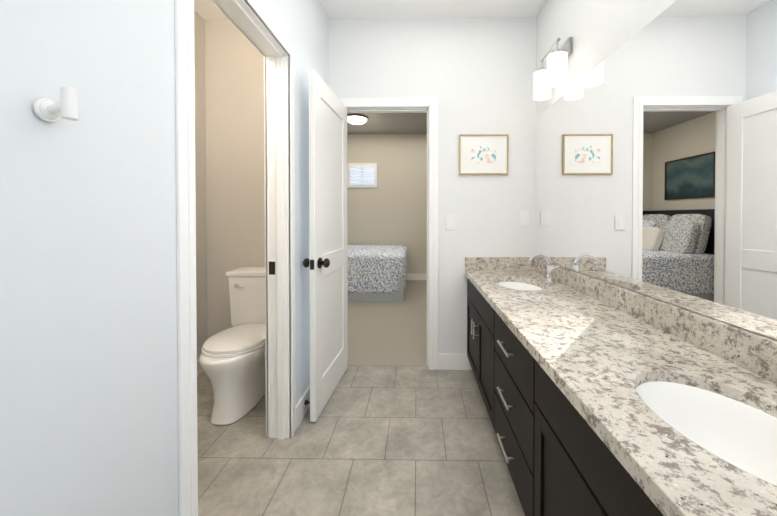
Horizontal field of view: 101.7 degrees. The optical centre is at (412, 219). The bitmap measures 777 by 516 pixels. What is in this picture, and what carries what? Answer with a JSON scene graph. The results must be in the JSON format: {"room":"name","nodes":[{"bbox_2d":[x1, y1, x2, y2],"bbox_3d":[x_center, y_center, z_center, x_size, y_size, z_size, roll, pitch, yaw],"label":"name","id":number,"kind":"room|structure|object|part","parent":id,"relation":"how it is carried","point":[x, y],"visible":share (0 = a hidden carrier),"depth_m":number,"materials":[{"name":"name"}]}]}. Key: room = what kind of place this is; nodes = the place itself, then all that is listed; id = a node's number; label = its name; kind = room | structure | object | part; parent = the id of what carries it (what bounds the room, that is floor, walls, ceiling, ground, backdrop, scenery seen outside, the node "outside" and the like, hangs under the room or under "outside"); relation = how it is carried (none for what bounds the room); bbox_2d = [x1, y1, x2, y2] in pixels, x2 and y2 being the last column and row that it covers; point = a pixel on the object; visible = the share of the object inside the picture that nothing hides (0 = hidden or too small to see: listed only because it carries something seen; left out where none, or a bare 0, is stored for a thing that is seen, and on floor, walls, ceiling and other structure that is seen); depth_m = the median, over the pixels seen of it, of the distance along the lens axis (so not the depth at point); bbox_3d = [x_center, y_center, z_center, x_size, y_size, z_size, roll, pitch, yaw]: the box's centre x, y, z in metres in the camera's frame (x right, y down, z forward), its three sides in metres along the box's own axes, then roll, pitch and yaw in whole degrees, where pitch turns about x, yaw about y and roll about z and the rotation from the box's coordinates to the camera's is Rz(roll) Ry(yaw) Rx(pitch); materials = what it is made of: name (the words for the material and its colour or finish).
{"room":"bathroom","nodes":[
{"label":"bathroom","id":0,"kind":"room"},
{"bbox_2d":[0,0,328,515],"bbox_3d":[-0.707,-0.174,0.563,0.058,2.730,3.813,0,1,1],"label":"wall","id":1,"kind":"structure","parent":0,"point":[88,340],"depth_m":0.68,"materials":[{"name":"white paint"}]},
{"bbox_2d":[33,87,78,121],"bbox_3d":[-0.647,-0.211,0.582,0.056,0.061,0.042,0,1,1],"label":"towel hook","id":2,"kind":"object","parent":1,"relation":"attached to","point":[66,107],"visible":1,"depth_m":0.57,"materials":[{"name":"white plastic"}]},
{"bbox_2d":[175,0,295,515],"bbox_3d":[-0.724,0.126,1.328,0.147,2.113,0.852,0,1,1],"label":"door frame","id":3,"kind":"structure","parent":1,"relation":"attached to","point":[253,22],"depth_m":1.58,"materials":[{"name":"white wood"}]},
{"bbox_2d":[269,261,274,274],"bbox_3d":[-0.750,0.258,1.689,0.033,0.070,0.002,0,1,1],"label":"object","id":4,"kind":"structure","parent":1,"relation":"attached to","point":[271,268],"depth_m":1.69,"materials":[{"name":"brown metal"}]},
{"bbox_2d":[296,384,309,429],"bbox_3d":[-0.648,1.111,2.123,0.014,0.125,0.719,0,1,1],"label":"baseboard","id":5,"kind":"structure","parent":1,"relation":"attached to","point":[301,409],"depth_m":1.86,"materials":[{"name":"white wood"}]},
{"bbox_2d":[194,10,206,357],"bbox_3d":[-1.690,-0.186,1.600,0.115,2.730,1.768,0,1,1],"label":"wall","id":6,"kind":"structure","parent":0,"point":[200,177],"depth_m":2.42,"materials":[{"name":"beige paint"}]},
{"bbox_2d":[197,358,203,375],"bbox_3d":[-1.625,1.116,1.670,0.014,0.125,1.653,0,1,1],"label":"baseboard","id":7,"kind":"structure","parent":6,"relation":"attached to","point":[199,370],"depth_m":2.37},
{"bbox_2d":[197,365,524,515],"bbox_3d":[-0.359,1.241,0.543,2.808,0.100,3.983,0,1,1],"label":"floor","id":8,"kind":"structure","parent":0,"point":[377,440],"depth_m":1.58,"materials":[{"name":"beige tile"}]},
{"bbox_2d":[199,267,265,424],"bbox_3d":[-1.095,0.774,2.102,0.490,0.800,0.747,0,1,1],"label":"toilet","id":9,"kind":"object","parent":8,"relation":"on","point":[232,361],"visible":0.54,"depth_m":1.93,"materials":[{"name":"ceramic"}]},
{"bbox_3d":[-1.097,0.758,2.028,0.372,0.042,0.500,0,1,1],"label":"seat","id":10,"kind":"part","parent":9,"relation":"part of","materials":[{"name":"white plastic"}]},
{"bbox_3d":[-1.091,0.389,2.363,0.490,0.035,0.217,0,1,1],"label":"lid","id":11,"kind":"part","parent":9,"relation":"part of","materials":[{"name":"ceramic"}]},
{"bbox_2d":[467,277,668,515],"bbox_3d":[0.656,0.811,1.312,0.564,0.742,2.290,0,1,1],"label":"bathroom vanity","id":12,"kind":"object","parent":8,"relation":"on","point":[557,463],"depth_m":1.00,"materials":[{"name":"brown wood"}]},
{"bbox_2d":[465,269,776,515],"bbox_3d":[0.666,0.421,1.297,0.545,0.038,2.310,0,1,1],"label":"countertop","id":13,"kind":"structure","parent":12,"relation":"on","point":[592,349],"depth_m":0.83,"materials":[{"name":"beige stone"}]},
{"bbox_2d":[497,281,540,288],"bbox_3d":[0.668,0.511,1.983,0.320,0.180,0.446,0,1,1],"label":"sink","id":14,"kind":"object","parent":13,"relation":"in","point":[508,284],"depth_m":2.16,"materials":[{"name":"white ceramic"}]},
{"bbox_2d":[525,253,560,284],"bbox_3d":[0.820,0.303,1.979,0.190,0.184,0.060,0,1,1],"label":"faucet","id":15,"kind":"object","parent":13,"relation":"on","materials":[{"name":"silver metal"}]},
{"bbox_2d":[629,381,776,496],"bbox_3d":[0.664,0.521,0.648,0.314,0.172,0.440,0,1,1],"label":"sink","id":16,"kind":"object","parent":13,"relation":"in","point":[731,426],"depth_m":0.77,"materials":[{"name":"white ceramic"}]},
{"bbox_2d":[194,0,546,133],"bbox_3d":[-0.152,-1.608,2.262,4.930,0.100,7.490,0,1,1],"label":"ceiling","id":17,"kind":"structure","parent":0,"point":[333,9],"depth_m":2.37,"materials":[{"name":"white paint"}]},
{"bbox_2d":[347,114,367,124],"bbox_3d":[-0.864,-1.538,4.894,0.340,0.093,0.340,0,1,1],"label":"light","id":18,"kind":"object","parent":17,"relation":"attached to","point":[356,119],"visible":0.9,"depth_m":4.79,"materials":[{"name":"white glass"}]},
{"bbox_2d":[205,17,536,353],"bbox_3d":[-0.330,-0.196,2.492,2.808,2.730,0.058,0,1,1],"label":"wall","id":19,"kind":"structure","parent":0,"point":[474,75],"depth_m":2.45,"materials":[{"name":"white paint"}]},
{"bbox_2d":[339,97,437,369],"bbox_3d":[-0.207,0.112,2.523,0.823,2.115,0.147,0,1,1],"label":"door frame","id":20,"kind":"structure","parent":19,"relation":"attached to","point":[429,106],"depth_m":2.45,"materials":[{"name":"white wood"}]},
{"bbox_2d":[303,70,347,421],"bbox_3d":[-0.547,0.151,2.135,0.160,2.021,0.663,0,1,4],"label":"door","id":21,"kind":"structure","parent":20,"relation":"in","point":[326,262],"depth_m":2.02,"materials":[{"name":"white wood"}]},
{"bbox_3d":[-0.569,0.257,1.855,0.160,0.064,0.099,0,1,4],"label":"knob","id":22,"kind":"part","parent":21,"relation":"part of","materials":[{"name":"brown metal"}]},
{"bbox_2d":[446,215,454,229],"bbox_3d":[0.300,0.020,2.449,0.070,0.116,0.010,0,1,1],"label":"light switch","id":23,"kind":"object","parent":19,"relation":"attached to","point":[450,222],"visible":1,"depth_m":2.45,"materials":[{"name":"white plastic"}]},
{"bbox_2d":[438,353,471,369],"bbox_3d":[0.352,1.107,2.461,0.297,0.125,0.014,0,1,1],"label":"baseboard","id":24,"kind":"structure","parent":19,"relation":"attached to","point":[453,362],"depth_m":2.45,"materials":[{"name":"white wood"}]},
{"bbox_2d":[459,134,508,174],"bbox_3d":[0.551,-0.502,2.435,0.379,0.309,0.018,0,1,1],"label":"picture frame","id":25,"kind":"object","parent":19,"relation":"attached to","point":[483,154],"visible":1,"depth_m":2.43,"materials":[{"name":"white paper"}]},
{"bbox_2d":[471,146,495,162],"bbox_3d":[0.551,-0.502,2.433,0.190,0.130,0.002,0,1,1],"label":"art","id":26,"kind":"object","parent":25,"relation":"attached to","point":[479,154],"depth_m":2.43},
{"bbox_2d":[465,257,532,268],"bbox_3d":[0.673,0.340,2.442,0.525,0.100,0.020,0,1,1],"label":"backsplash","id":27,"kind":"structure","parent":19,"relation":"attached to","point":[470,262],"depth_m":2.43,"materials":[{"name":"beige stone"}]},
{"bbox_2d":[520,211,528,225],"bbox_3d":[0.870,-0.010,2.440,0.070,0.116,0.009,0,1,1],"label":"outlet","id":28,"kind":"object","parent":19,"relation":"attached to","point":[524,218],"visible":1,"depth_m":2.44,"materials":[{"name":"white plastic"}]},
{"bbox_2d":[347,134,426,273],"bbox_3d":[-0.098,-0.234,5.965,4.930,2.730,0.115,0,1,1],"label":"wall","id":29,"kind":"structure","parent":0,"point":[391,209],"depth_m":5.91,"materials":[{"name":"beige paint"}]},
{"bbox_2d":[347,163,376,187],"bbox_3d":[-0.934,-0.830,5.885,0.550,0.455,0.051,0,1,1],"label":"window","id":30,"kind":"structure","parent":29,"relation":"in","point":[361,171],"depth_m":5.89,"materials":[{"name":"white glass"}]},
{"bbox_3d":[-0.934,-0.831,5.908,0.450,0.355,0.003,0,1,1],"label":"window frame glow","id":31,"kind":"part","parent":30,"relation":"part of","materials":[{"name":"white glass"}]},
{"bbox_2d":[407,273,426,279],"bbox_3d":[-0.099,1.069,5.915,4.700,0.125,0.014,0,1,1],"label":"baseboard","id":32,"kind":"structure","parent":29,"relation":"attached to","point":[410,276],"depth_m":5.91,"materials":[{"name":"white wood"}]},
{"bbox_2d":[348,280,426,365],"bbox_3d":[-0.123,1.200,4.285,4.930,0.100,3.507,0,1,1],"label":"floor","id":33,"kind":"structure","parent":0,"point":[388,333],"depth_m":3.31,"materials":[{"name":"beige carpet"}]},
{"bbox_2d":[347,245,407,301],"bbox_3d":[-1.270,0.491,5.098,2.358,1.300,1.610,0,1,1],"label":"bed","id":34,"kind":"object","parent":33,"relation":"on","point":[377,273],"visible":0.35,"depth_m":4.39,"materials":[{"name":"fabric"}]},
{"bbox_2d":[536,0,776,340],"bbox_3d":[0.986,-0.173,0.480,0.115,2.730,3.928,0,1,1],"label":"wall","id":35,"kind":"structure","parent":0,"point":[599,31],"depth_m":1.71,"materials":[{"name":"white paint"}]},
{"bbox_2d":[533,37,572,100],"bbox_3d":[0.867,-0.934,1.935,0.161,0.290,0.328,0,1,1],"label":"sconce","id":36,"kind":"object","parent":35,"relation":"attached to","point":[554,73],"visible":1,"depth_m":1.85,"materials":[{"name":"white glass"}]},
{"bbox_3d":[0.841,-0.869,1.936,0.108,0.160,0.328,0,1,1],"label":"lamp shade","id":37,"kind":"part","parent":36,"relation":"part of","materials":[{"name":"white glass"}]},
{"bbox_2d":[533,265,776,380],"bbox_3d":[0.928,0.352,1.293,0.020,0.100,2.310,0,1,1],"label":"backsplash","id":38,"kind":"structure","parent":35,"relation":"attached to","point":[757,352],"depth_m":1.04,"materials":[{"name":"beige stone"}]},
{"bbox_2d":[535,0,776,339],"bbox_3d":[0.935,-0.237,1.296,0.006,1.072,2.290,0,1,1],"label":"mirror","id":39,"kind":"object","parent":35,"relation":"attached to","point":[656,157],"visible":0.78,"depth_m":1.10,"materials":[{"name":"clear glass"}]}
]}

